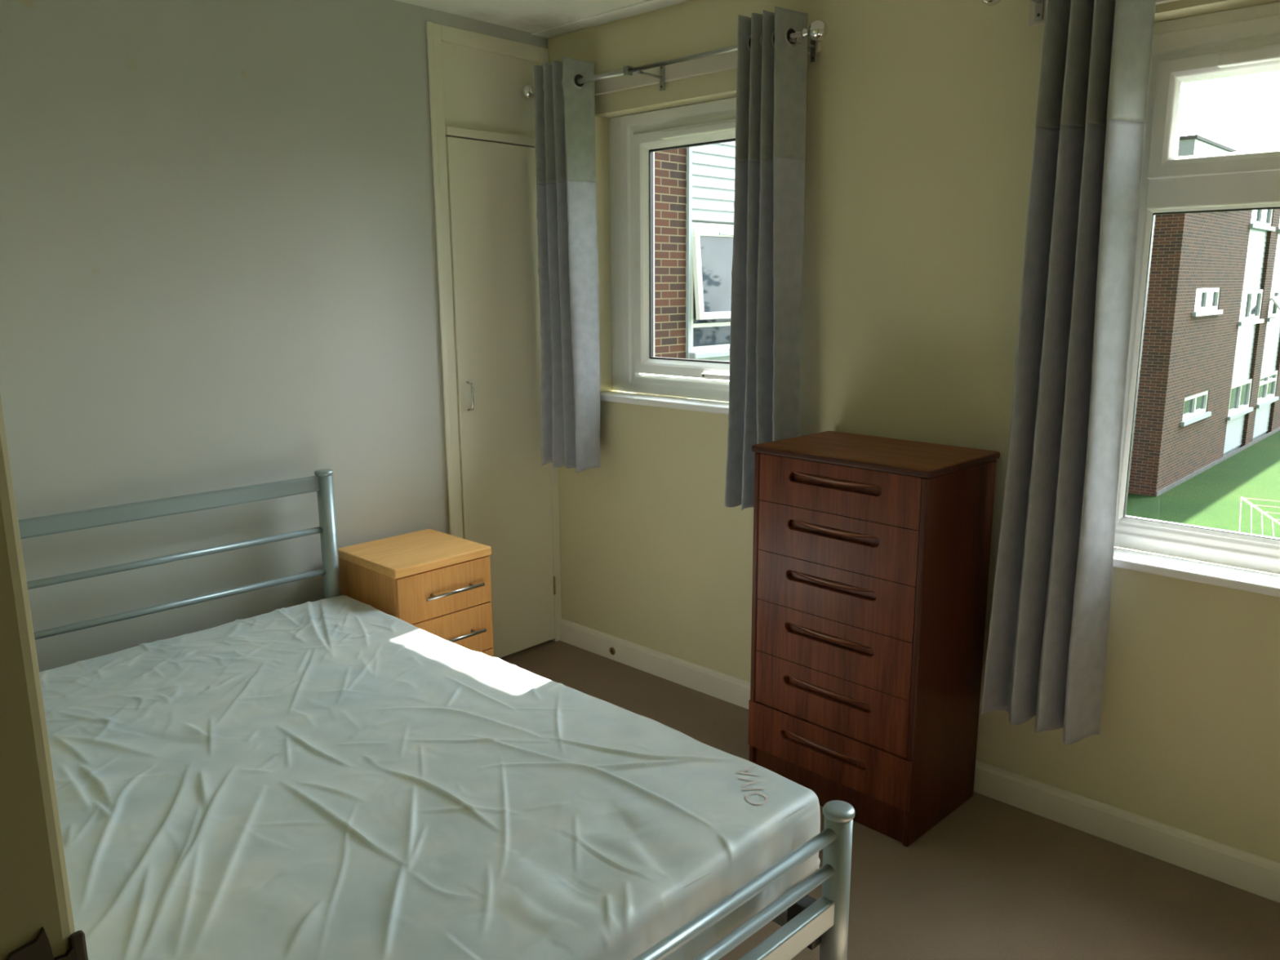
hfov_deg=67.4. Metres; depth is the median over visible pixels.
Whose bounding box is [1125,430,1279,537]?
lawn
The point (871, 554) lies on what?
dresser
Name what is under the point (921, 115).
wall
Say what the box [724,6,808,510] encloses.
curtain
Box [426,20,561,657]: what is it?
tall cabinet
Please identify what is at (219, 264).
wall
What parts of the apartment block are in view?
window sill, window sill, cladding panel, window sill, cladding panel, window sill, cladding panel, window sill, cladding panel, window sill, cladding panel, window sill, cladding panel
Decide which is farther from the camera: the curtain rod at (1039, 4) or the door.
the curtain rod at (1039, 4)
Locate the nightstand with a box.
[337,528,493,657]
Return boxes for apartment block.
[1128,134,1279,496]
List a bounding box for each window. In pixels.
[600,97,736,414]
[1112,1,1279,597]
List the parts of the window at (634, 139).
sill, sash, handle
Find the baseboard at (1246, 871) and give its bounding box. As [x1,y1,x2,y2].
[559,617,1279,902]
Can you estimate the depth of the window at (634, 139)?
3.56 m
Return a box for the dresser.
[747,431,999,846]
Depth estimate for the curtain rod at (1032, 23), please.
2.41 m
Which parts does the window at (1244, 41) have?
sill, sash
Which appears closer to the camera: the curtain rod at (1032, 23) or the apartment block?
the curtain rod at (1032, 23)
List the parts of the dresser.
panel, handle, handle, handle, drawer, handle, drawer, handle, drawer, handle, drawer, drawer, drawer, panel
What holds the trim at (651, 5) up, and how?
attached to the wall at (921, 115)
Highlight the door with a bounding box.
[0,392,88,959]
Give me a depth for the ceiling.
3.25 m
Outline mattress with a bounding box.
[39,595,820,959]
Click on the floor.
(993, 879)
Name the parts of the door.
plate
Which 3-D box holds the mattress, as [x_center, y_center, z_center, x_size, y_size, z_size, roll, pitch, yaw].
[-0.747,0.668,2.079,1.864,0.207,1.339,10,16,42]
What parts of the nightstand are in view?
drawer, drawer, handle, handle, drawer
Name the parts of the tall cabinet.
frame moulding, handle, panel, door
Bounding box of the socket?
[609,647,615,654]
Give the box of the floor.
[499,640,1279,959]
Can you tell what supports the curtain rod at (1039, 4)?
attached to the wall at (921, 115)
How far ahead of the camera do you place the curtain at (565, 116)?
3.51 m
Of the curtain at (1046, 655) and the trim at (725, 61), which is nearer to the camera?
the curtain at (1046, 655)
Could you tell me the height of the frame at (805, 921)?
0.908 m
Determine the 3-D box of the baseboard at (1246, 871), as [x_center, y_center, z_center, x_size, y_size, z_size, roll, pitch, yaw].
[0.917,0.864,2.929,3.449,0.095,0.016,10,16,42]
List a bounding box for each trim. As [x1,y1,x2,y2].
[530,0,692,38]
[594,35,821,96]
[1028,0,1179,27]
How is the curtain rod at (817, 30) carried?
attached to the wall at (921, 115)
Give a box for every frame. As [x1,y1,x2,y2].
[17,468,855,959]
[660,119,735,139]
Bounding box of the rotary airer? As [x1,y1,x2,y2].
[1239,497,1279,537]
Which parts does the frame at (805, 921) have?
head rail, head rail, head rail, bed post, foot rail, foot rail, rail, foot cross rail, bed post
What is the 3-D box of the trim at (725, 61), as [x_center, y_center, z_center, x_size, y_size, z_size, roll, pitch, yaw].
[0.100,-1.379,3.240,1.185,0.060,0.020,10,16,42]
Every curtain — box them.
[533,57,599,472]
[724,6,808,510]
[980,0,1155,744]
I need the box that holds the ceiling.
[395,0,648,32]
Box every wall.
[0,0,547,671]
[547,0,1279,862]
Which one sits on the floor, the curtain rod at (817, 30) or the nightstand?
the nightstand
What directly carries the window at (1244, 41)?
in the wall at (921, 115)
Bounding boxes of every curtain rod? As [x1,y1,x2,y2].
[520,19,827,100]
[981,0,1044,21]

